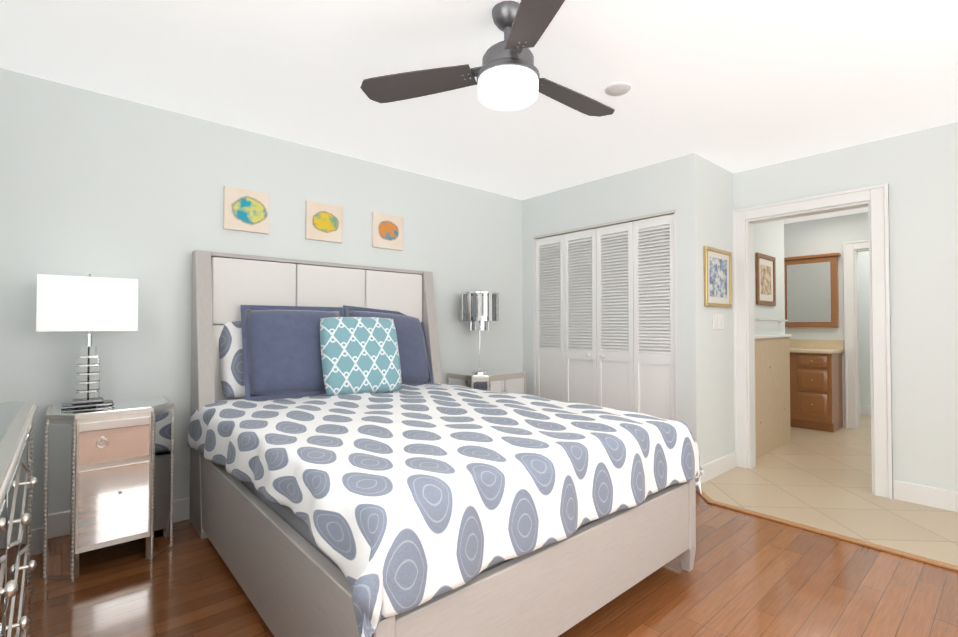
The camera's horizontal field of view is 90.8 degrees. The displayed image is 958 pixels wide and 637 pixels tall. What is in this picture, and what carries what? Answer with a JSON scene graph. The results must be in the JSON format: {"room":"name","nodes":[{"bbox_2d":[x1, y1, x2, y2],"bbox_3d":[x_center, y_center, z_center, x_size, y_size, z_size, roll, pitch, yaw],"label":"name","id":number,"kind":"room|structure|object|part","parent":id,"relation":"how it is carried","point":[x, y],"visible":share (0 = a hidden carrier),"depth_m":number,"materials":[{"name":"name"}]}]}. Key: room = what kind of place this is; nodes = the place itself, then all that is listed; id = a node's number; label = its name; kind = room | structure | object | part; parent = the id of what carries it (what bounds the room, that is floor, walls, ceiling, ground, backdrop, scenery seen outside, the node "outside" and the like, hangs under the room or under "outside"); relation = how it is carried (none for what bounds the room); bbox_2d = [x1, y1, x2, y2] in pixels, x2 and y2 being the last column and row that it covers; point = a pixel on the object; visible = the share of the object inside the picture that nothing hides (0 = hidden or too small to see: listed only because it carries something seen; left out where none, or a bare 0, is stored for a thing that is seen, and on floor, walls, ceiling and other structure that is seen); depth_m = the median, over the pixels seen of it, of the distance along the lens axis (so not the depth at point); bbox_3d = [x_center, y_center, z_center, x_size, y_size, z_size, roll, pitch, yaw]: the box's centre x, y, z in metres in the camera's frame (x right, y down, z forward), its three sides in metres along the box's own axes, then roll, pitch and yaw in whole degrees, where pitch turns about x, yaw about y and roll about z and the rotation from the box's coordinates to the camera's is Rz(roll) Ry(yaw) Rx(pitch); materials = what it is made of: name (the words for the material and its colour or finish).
{"room":"bedroom","nodes":[
{"label":"bedroom","id":0,"kind":"room"},
{"bbox_2d":[0,68,522,529],"bbox_3d":[-0.872,0.000,3.711,5.057,2.440,0.120,1,-1,-41],"label":"wall","id":1,"kind":"structure","parent":0,"point":[97,184],"depth_m":2.79,"materials":[{"name":"white paint"}]},
{"bbox_2d":[31,497,189,555],"bbox_3d":[-1.085,1.151,3.413,4.070,0.130,0.020,1,-1,-41],"label":"baseboard","id":2,"kind":"structure","parent":1,"relation":"attached to","point":[181,507],"depth_m":2.78,"materials":[{"name":"white"}]},
{"bbox_2d":[223,186,268,233],"bbox_3d":[-1.509,-0.700,3.071,0.270,0.270,0.026,1,-1,-41],"label":"picture","id":3,"kind":"object","parent":1,"relation":"attached to","point":[244,210],"visible":1,"depth_m":3.05,"materials":[{"name":"beige"}]},
{"bbox_2d":[305,200,342,242],"bbox_3d":[-1.117,-0.695,3.413,0.270,0.270,0.026,1,-1,-41],"label":"picture","id":4,"kind":"object","parent":1,"relation":"attached to","point":[323,221],"visible":0.96,"depth_m":3.40,"materials":[{"name":"beige paper"}]},
{"bbox_2d":[372,212,402,250],"bbox_3d":[-0.725,-0.689,3.755,0.270,0.270,0.026,1,-1,-41],"label":"picture","id":5,"kind":"object","parent":1,"relation":"attached to","point":[387,231],"visible":1,"depth_m":3.74,"materials":[{"name":"beige"}]},
{"bbox_2d":[0,0,957,223],"bbox_3d":[2.001,-1.278,3.242,8.740,0.100,4.640,1,-1,-41],"label":"ceiling","id":6,"kind":"structure","parent":0,"point":[734,86],"depth_m":2.38,"materials":[{"name":"white paint"}]},
{"bbox_2d":[360,0,614,116],"bbox_3d":[0.225,-1.068,2.006,1.050,0.361,1.183,1,-1,-41],"label":"ceiling fan","id":7,"kind":"object","parent":6,"relation":"hanging from","point":[507,74],"visible":1,"depth_m":1.90,"materials":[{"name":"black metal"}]},
{"bbox_2d":[605,82,630,95],"bbox_3d":[0.750,-1.233,2.546,0.136,0.012,0.136,1,-1,-41],"label":"smoke detector","id":8,"kind":"object","parent":6,"relation":"in","point":[618,89],"visible":0.98,"depth_m":2.53,"materials":[{"name":"white plastic"}]},
{"bbox_2d":[29,491,957,636],"bbox_3d":[0.569,1.241,1.949,4.937,0.100,4.640,1,-1,-41],"label":"floor","id":9,"kind":"structure","parent":0,"point":[748,575],"depth_m":2.04,"materials":[{"name":"brown wood"}]},
{"bbox_2d":[0,402,37,636],"bbox_3d":[-1.248,0.734,0.915,0.539,0.880,1.884,1,-1,-41],"label":"dresser","id":10,"kind":"object","parent":9,"relation":"on","point":[18,481],"visible":1,"depth_m":1.22,"materials":[{"name":"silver metal"}]},
{"bbox_2d":[42,396,173,580],"bbox_3d":[-1.879,0.821,2.416,0.506,0.755,0.454,1,-1,-41],"label":"nightstand","id":11,"kind":"object","parent":9,"relation":"on","point":[108,476],"visible":1,"depth_m":2.24,"materials":[{"name":"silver metal"}]},
{"bbox_2d":[36,271,137,410],"bbox_3d":[-1.961,0.102,2.374,0.380,0.682,0.190,1,-1,-41],"label":"lamp","id":12,"kind":"object","parent":11,"relation":"on","point":[89,303],"visible":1,"depth_m":2.32,"materials":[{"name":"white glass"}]},
{"bbox_2d":[187,250,703,636],"bbox_3d":[-0.332,0.396,2.538,1.822,1.610,2.288,1,-1,-41],"label":"bed","id":13,"kind":"object","parent":9,"relation":"on","point":[358,468],"visible":1,"depth_m":1.84,"materials":[{"name":"white fabric"}]},
{"bbox_2d":[240,305,343,400],"bbox_3d":[-1.152,0.204,3.013,0.655,0.570,0.256,1,-1,-41],"label":"pillow","id":14,"kind":"object","parent":13,"relation":"on","point":[281,360],"depth_m":2.89,"materials":[{"name":"fabric"}]},
{"bbox_2d":[343,305,433,385],"bbox_3d":[-0.658,0.216,3.524,0.738,0.613,0.286,1,-1,-41],"label":"pillow","id":15,"kind":"object","parent":13,"relation":"on","point":[413,325],"depth_m":3.60,"materials":[{"name":"fabric"}]},
{"bbox_2d":[187,383,703,636],"bbox_3d":[-0.299,0.663,2.494,1.848,0.410,2.195,1,-1,-41],"label":"duvet","id":16,"kind":"object","parent":13,"relation":"on","point":[406,509],"depth_m":1.62,"materials":[{"name":"white fabric"}]},
{"bbox_3d":[-0.339,0.713,2.536,1.600,0.375,2.105,1,-1,-41],"label":"mattress","id":17,"kind":"part","parent":13,"relation":"part of","materials":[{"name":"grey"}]},
{"bbox_2d":[447,369,525,393],"bbox_3d":[0.104,0.850,4.147,0.641,0.755,0.454,1,-1,-41],"label":"nightstand","id":18,"kind":"object","parent":9,"relation":"on","point":[504,381],"visible":0.25,"depth_m":3.98,"materials":[{"name":"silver metal"}]},
{"bbox_2d":[460,292,498,373],"bbox_3d":[0.007,0.125,4.119,0.340,0.695,0.340,1,-1,-41],"label":"lamp","id":19,"kind":"object","parent":18,"relation":"on","point":[479,322],"visible":1,"depth_m":4.02,"materials":[{"name":"silver metal"}]},
{"bbox_2d":[696,489,957,571],"bbox_3d":[2.339,1.191,2.337,0.263,0.013,2.655,1,-1,-41],"label":"trim","id":20,"kind":"structure","parent":9,"relation":"on","point":[707,498],"depth_m":2.59,"materials":[{"name":"brown wood"}]},
{"bbox_2d":[522,153,703,465],"bbox_3d":[1.060,0.008,4.161,0.120,2.440,1.745,1,-1,-41],"label":"wall","id":21,"kind":"structure","parent":0,"point":[670,184],"depth_m":3.66,"materials":[{"name":"white paint"}]},
{"bbox_2d":[533,209,676,419],"bbox_3d":[1.060,0.204,4.155,0.124,2.047,1.450,1,-1,-41],"label":"trim","id":22,"kind":"structure","parent":21,"relation":"attached to","point":[669,212],"depth_m":4.02,"materials":[{"name":"white wood"}]},
{"bbox_2d":[536,214,675,419],"bbox_3d":[1.026,0.210,4.124,0.069,2.005,1.422,1,-1,-41],"label":"closet doors","id":23,"kind":"structure","parent":21,"relation":"in","point":[605,316],"depth_m":4.03,"materials":[{"name":"white paint"}]},
{"bbox_2d":[702,157,784,463],"bbox_3d":[2.348,0.009,4.207,1.880,2.440,0.120,1,-1,-41],"label":"wall","id":24,"kind":"structure","parent":0,"point":[718,351],"depth_m":3.78,"materials":[{"name":"white paint"}]},
{"bbox_2d":[704,246,731,307],"bbox_3d":[1.883,-0.317,3.712,0.480,0.455,0.022,1,-1,-41],"label":"picture","id":25,"kind":"object","parent":24,"relation":"attached to","point":[717,277],"visible":1,"depth_m":3.70,"materials":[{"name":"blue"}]},
{"bbox_2d":[700,451,735,483],"bbox_3d":[1.859,1.155,3.670,0.733,0.130,0.016,1,-1,-41],"label":"baseboard","id":26,"kind":"structure","parent":24,"relation":"attached to","point":[714,468],"depth_m":3.66,"materials":[{"name":"white"}]},
{"bbox_2d":[713,314,723,328],"bbox_3d":[1.886,0.025,3.717,0.190,0.120,0.010,1,-1,-41],"label":"light switch","id":27,"kind":"object","parent":24,"relation":"attached to","point":[718,321],"visible":1,"depth_m":3.71,"materials":[{"name":"white plastic"}]},
{"bbox_2d":[755,252,775,305],"bbox_3d":[2.677,-0.358,4.406,0.470,0.470,0.022,1,-1,-41],"label":"framed picture","id":28,"kind":"object","parent":24,"relation":"attached to","point":[765,267],"visible":1,"depth_m":4.39,"materials":[{"name":"brown wood"}]},
{"bbox_2d":[754,318,787,322],"bbox_3d":[2.705,0.017,4.391,0.824,0.044,0.073,1,-1,-41],"label":"towel bar","id":29,"kind":"object","parent":24,"relation":"attached to","point":[780,320],"visible":0.75,"depth_m":4.32,"materials":[{"name":"silver metal"}]},
{"bbox_2d":[755,334,790,458],"bbox_3d":[2.649,0.694,4.428,1.201,1.078,0.165,1,-1,-41],"label":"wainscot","id":30,"kind":"structure","parent":24,"relation":"attached to","point":[772,391],"depth_m":4.42,"materials":[{"name":"wood"}]},
{"bbox_2d":[784,212,868,426],"bbox_3d":[4.732,0.021,4.928,0.120,2.440,3.380,1,-1,-41],"label":"wall","id":31,"kind":"structure","parent":0,"point":[819,236],"depth_m":5.56,"materials":[{"name":"white paint"}]},
{"bbox_2d":[784,253,840,326],"bbox_3d":[3.952,-0.325,5.660,0.095,0.855,0.610,1,-1,-41],"label":"bathroom mirror","id":32,"kind":"object","parent":31,"relation":"attached to","point":[811,291],"visible":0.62,"depth_m":5.61,"materials":[{"name":"brown wood"}]},
{"bbox_2d":[701,415,957,565],"bbox_3d":[3.497,1.281,4.505,4.770,0.106,4.640,1,-1,-41],"label":"floor","id":33,"kind":"structure","parent":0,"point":[919,530],"depth_m":3.20,"materials":[{"name":"beige tile"}]},
{"bbox_2d":[789,339,843,431],"bbox_3d":[3.708,0.752,5.604,0.512,1.000,0.916,1,-1,-41],"label":"bathroom vanity","id":34,"kind":"object","parent":33,"relation":"on","point":[816,394],"visible":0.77,"depth_m":5.29,"materials":[{"name":"brown wood"}]},
{"bbox_2d":[733,122,957,491],"bbox_3d":[2.474,-0.001,3.633,0.120,2.440,4.400,1,-1,-41],"label":"wall","id":35,"kind":"structure","parent":0,"point":[917,171],"depth_m":3.10,"materials":[{"name":"white paint"}]},
{"bbox_2d":[732,183,892,498],"bbox_3d":[2.500,0.156,3.601,0.180,2.125,0.990,1,-1,-41],"label":"door frame","id":36,"kind":"structure","parent":35,"relation":"attached to","point":[874,199],"depth_m":3.31,"materials":[{"name":"white wood"}]},
{"bbox_2d":[893,480,957,511],"bbox_3d":[3.312,1.136,2.550,0.016,0.130,1.635,1,-1,-41],"label":"baseboard","id":37,"kind":"structure","parent":35,"relation":"attached to","point":[940,498],"depth_m":3.04,"materials":[{"name":"white"}]},
{"bbox_2d":[858,251,870,405],"bbox_3d":[5.248,0.040,6.055,0.120,2.440,4.400,1,-1,-41],"label":"wall","id":38,"kind":"structure","parent":0,"point":[864,332],"depth_m":6.18,"materials":[{"name":"white paint"}]},
{"bbox_2d":[860,405,870,415],"bbox_3d":[5.532,1.187,5.607,0.016,0.130,3.380,1,-1,-41],"label":"baseboard","id":39,"kind":"structure","parent":38,"relation":"attached to","point":[864,409],"depth_m":6.16,"materials":[{"name":"white"}]}
]}

